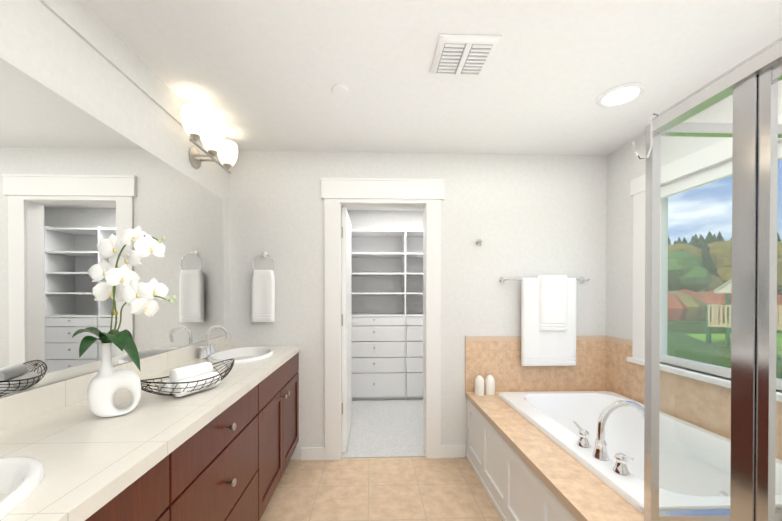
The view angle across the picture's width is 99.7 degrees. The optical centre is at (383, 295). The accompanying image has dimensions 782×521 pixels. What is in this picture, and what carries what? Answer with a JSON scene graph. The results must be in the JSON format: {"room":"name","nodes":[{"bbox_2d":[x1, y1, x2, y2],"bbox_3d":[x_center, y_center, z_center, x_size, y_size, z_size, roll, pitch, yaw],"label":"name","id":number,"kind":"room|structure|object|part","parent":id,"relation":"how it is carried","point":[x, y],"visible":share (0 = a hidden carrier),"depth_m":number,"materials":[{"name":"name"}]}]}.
{"room":"bathroom","nodes":[
{"label":"bathroom","id":0,"kind":"room"},
{"bbox_2d":[0,0,229,397],"bbox_3d":[-1.209,0.087,0.821,0.120,2.440,3.777,0,0,-2],"label":"wall","id":1,"kind":"structure","parent":0,"point":[41,43],"depth_m":1.34,"materials":[{"name":"paint"}]},
{"bbox_2d":[0,341,203,432],"bbox_3d":[-1.158,0.351,1.365,0.014,0.095,2.455,0,0,-2],"label":"backsplash","id":2,"kind":"structure","parent":1,"relation":"attached to","point":[17,408],"depth_m":1.18,"materials":[{"name":"beige tile"}]},
{"bbox_2d":[0,58,223,396],"bbox_3d":[-1.161,-0.207,1.303,0.006,1.019,2.340,0,0,-2],"label":"mirror","id":3,"kind":"object","parent":1,"relation":"attached to","point":[77,185],"visible":1,"depth_m":1.25,"materials":[{"name":"silver metal"}]},
{"bbox_2d":[181,103,237,173],"bbox_3d":[-1.099,-0.933,2.081,0.183,0.256,0.558,0,0,-2],"label":"sconce","id":4,"kind":"object","parent":1,"relation":"attached to","point":[197,126],"visible":1,"depth_m":2.03,"materials":[{"name":"white glass"}]},
{"bbox_2d":[260,456,502,520],"bbox_3d":[0.365,1.357,0.881,3.270,0.100,3.777,0,0,-2],"label":"floor","id":5,"kind":"structure","parent":0,"point":[399,489],"depth_m":2.18,"materials":[{"name":"tile"}]},
{"bbox_2d":[0,349,300,520],"bbox_3d":[-0.879,0.871,1.378,0.572,0.865,2.453,0,0,-2],"label":"bathroom vanity","id":6,"kind":"object","parent":5,"relation":"on","point":[224,449],"depth_m":1.17,"materials":[{"name":"brown wood"}]},
{"bbox_2d":[8,349,295,520],"bbox_3d":[-0.888,0.428,1.374,0.554,0.059,2.455,0,0,-2],"label":"countertop","id":7,"kind":"structure","parent":6,"relation":"on","point":[86,490],"depth_m":0.71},
{"bbox_2d":[0,449,103,520],"bbox_3d":[-0.869,0.468,0.526,0.376,0.171,0.537,0,0,-2],"label":"sink","id":8,"kind":"object","parent":7,"relation":"in","point":[25,474],"depth_m":0.75,"materials":[{"name":"white ceramic"}]},
{"bbox_2d":[72,226,175,416],"bbox_3d":[-0.841,0.083,1.089,0.312,0.633,0.161,0,0,-2],"label":"vase","id":9,"kind":"object","parent":7,"relation":"on","point":[107,382],"visible":1,"depth_m":1.08,"materials":[{"name":"white ceramic"}]},
{"bbox_2d":[140,358,234,396],"bbox_3d":[-0.795,0.341,1.369,0.233,0.109,0.400,0,0,-2],"label":"basket","id":10,"kind":"object","parent":7,"relation":"on","point":[184,381],"visible":0.98,"depth_m":1.31,"materials":[{"name":"black metal"}]},
{"bbox_2d":[196,325,231,356],"bbox_3d":[-1.079,0.290,2.129,0.162,0.206,0.163,0,0,-2],"label":"faucet","id":11,"kind":"object","parent":7,"relation":"on","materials":[{"name":"silver metal"}]},
{"bbox_2d":[188,345,283,364],"bbox_3d":[-0.923,0.458,2.166,0.376,0.171,0.536,0,0,-2],"label":"sink","id":12,"kind":"object","parent":7,"relation":"in","point":[242,355],"depth_m":2.21,"materials":[{"name":"white ceramic"}]},
{"bbox_2d":[466,37,781,520],"bbox_3d":[1.282,0.350,1.384,1.159,1.907,2.574,0,0,-2],"label":"shower","id":13,"kind":"object","parent":5,"relation":"on","point":[571,456],"visible":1,"depth_m":1.12,"materials":[{"name":"glass"}]},
{"bbox_2d":[475,374,483,395],"bbox_3d":[0.751,0.689,2.571,0.074,0.161,0.074,0,0,-2],"label":"candle","id":14,"kind":"object","parent":13,"relation":"on","point":[479,385],"visible":1,"depth_m":2.54,"materials":[{"name":"white wax"}]},
{"bbox_2d":[485,375,494,394],"bbox_3d":[0.837,0.689,2.585,0.074,0.161,0.074,0,0,-2],"label":"candle","id":15,"kind":"object","parent":13,"relation":"on","point":[489,385],"visible":1,"depth_m":2.56,"materials":[{"name":"white wax"}]},
{"bbox_2d":[466,391,781,520],"bbox_3d":[1.265,0.890,1.895,1.159,0.820,1.559,0,0,-2],"label":"tub","id":16,"kind":"object","parent":13,"relation":"in","point":[536,455],"depth_m":1.74,"materials":[{"name":"white ceramic"}]},
{"bbox_3d":[1.353,0.355,0.625,1.039,1.907,1.051,0,0,-2],"label":"shower frame","id":17,"kind":"part","parent":13,"relation":"part of","materials":[{"name":"silver metal"}]},
{"bbox_3d":[1.389,0.324,0.656,0.917,1.739,0.962,0,0,-2],"label":"shower glass frame","id":18,"kind":"part","parent":13,"relation":"part of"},
{"bbox_2d":[347,210,422,229],"bbox_3d":[0.529,0.064,4.532,2.940,2.440,0.120,0,0,-2],"label":"wall","id":19,"kind":"structure","parent":0,"point":[382,220],"depth_m":4.44,"materials":[{"name":"paint"}]},
{"bbox_2d":[229,150,606,458],"bbox_3d":[0.304,0.076,2.701,3.030,2.440,0.120,0,0,-2],"label":"wall","id":20,"kind":"structure","parent":0,"point":[520,216],"depth_m":2.65,"materials":[{"name":"paint"}]},
{"bbox_2d":[251,251,274,321],"bbox_3d":[-0.929,-0.079,2.563,0.180,0.558,0.071,0,0,-2],"label":"towel ring","id":21,"kind":"object","parent":20,"relation":"attached to","point":[262,295],"visible":0.98,"depth_m":2.53,"materials":[{"name":"white fabric"}]},
{"bbox_2d":[341,207,351,451],"bbox_3d":[-0.333,0.276,3.030,0.038,2.015,0.702,0,0,-2],"label":"closet door","id":22,"kind":"structure","parent":20,"relation":"in","point":[346,323],"depth_m":2.73,"materials":[{"name":"white paint"}]},
{"bbox_2d":[39,0,781,459],"bbox_3d":[0.388,0.086,0.943,3.080,2.440,3.675,0,0,-2],"label":"trim","id":23,"kind":"structure","parent":20,"relation":"attached to","point":[87,24],"depth_m":2.60,"materials":[{"name":"white paint"}]},
{"bbox_2d":[465,335,604,391],"bbox_3d":[1.229,0.545,2.668,1.140,0.449,0.014,0,0,-2],"label":"wall tile","id":24,"kind":"structure","parent":20,"relation":"attached to","point":[603,363],"depth_m":2.66,"materials":[{"name":"tile"}]},
{"bbox_2d":[499,275,588,365],"bbox_3d":[1.290,0.194,2.618,0.711,0.714,0.111,0,0,-2],"label":"towel rack","id":25,"kind":"object","parent":20,"relation":"attached to","point":[548,320],"visible":1,"depth_m":2.58,"materials":[{"name":"white fabric"}]},
{"bbox_2d":[83,0,781,210],"bbox_3d":[0.395,-1.189,1.779,3.390,0.100,5.600,0,0,-2],"label":"ceiling","id":26,"kind":"structure","parent":0,"point":[263,75],"depth_m":1.62,"materials":[{"name":"paint"}]},
{"bbox_2d":[332,84,347,95],"bbox_3d":[-0.238,-1.133,1.818,0.092,0.011,0.092,0,0,-2],"label":"disc","id":27,"kind":"object","parent":26,"relation":"attached to","point":[339,90],"visible":0.96,"depth_m":1.81,"materials":[{"name":"white plastic"}]},
{"bbox_2d":[430,34,500,75],"bbox_3d":[0.377,-1.123,1.558,0.270,0.027,0.250,0,0,-2],"label":"ceiling vent","id":28,"kind":"object","parent":26,"relation":"in","point":[463,55],"visible":1,"depth_m":1.52,"materials":[{"name":"white plastic"}]},
{"bbox_2d":[596,82,645,107],"bbox_3d":[1.347,-1.133,1.871,0.230,0.011,0.230,0,0,-2],"label":"recessed light","id":29,"kind":"object","parent":26,"relation":"in","point":[620,95],"visible":1,"depth_m":1.86,"materials":[{"name":"white glass"}]},
{"bbox_2d":[606,80,781,379],"bbox_3d":[1.939,0.086,0.926,0.120,2.440,3.777,0,0,-2],"label":"wall","id":30,"kind":"structure","parent":0,"point":[626,165],"depth_m":2.48,"materials":[{"name":"paint"}]},
{"bbox_2d":[605,335,781,459],"bbox_3d":[1.840,0.550,1.914,0.014,0.449,1.560,0,0,-2],"label":"wall tile","id":31,"kind":"structure","parent":30,"relation":"attached to","point":[624,378],"depth_m":2.08,"materials":[{"name":"tile"}]},
{"bbox_2d":[660,142,781,389],"bbox_3d":[1.906,-0.138,1.718,0.094,1.180,1.135,0,0,-2],"label":"window","id":32,"kind":"structure","parent":30,"relation":"in","point":[665,244],"depth_m":2.05,"materials":[{"name":"clear glass"}]},
{"label":"outside","id":33,"kind":"structure","parent":0,"visible":0},
{"bbox_2d":[667,231,781,378],"bbox_3d":[69.258,-3.700,37.187,136.850,13.430,150.000,0,0,-2],"label":"garden","id":34,"kind":"object","parent":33,"point":[721,306],"depth_m":21.58,"materials":[{"name":"green plant"}]},
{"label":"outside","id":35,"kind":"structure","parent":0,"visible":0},
{"bbox_2d":[341,399,424,457],"bbox_3d":[0.559,1.337,3.631,2.940,0.106,1.939,0,0,-2],"label":"floor","id":36,"kind":"structure","parent":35,"point":[386,428],"depth_m":3.18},
{"bbox_2d":[351,228,422,399],"bbox_3d":[0.378,0.226,4.241,2.298,2.120,0.451,0,0,-2],"label":"shelving unit","id":37,"kind":"object","parent":36,"relation":"on","point":[386,314],"visible":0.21,"depth_m":3.98,"materials":[{"name":"white laminate"}]}
]}

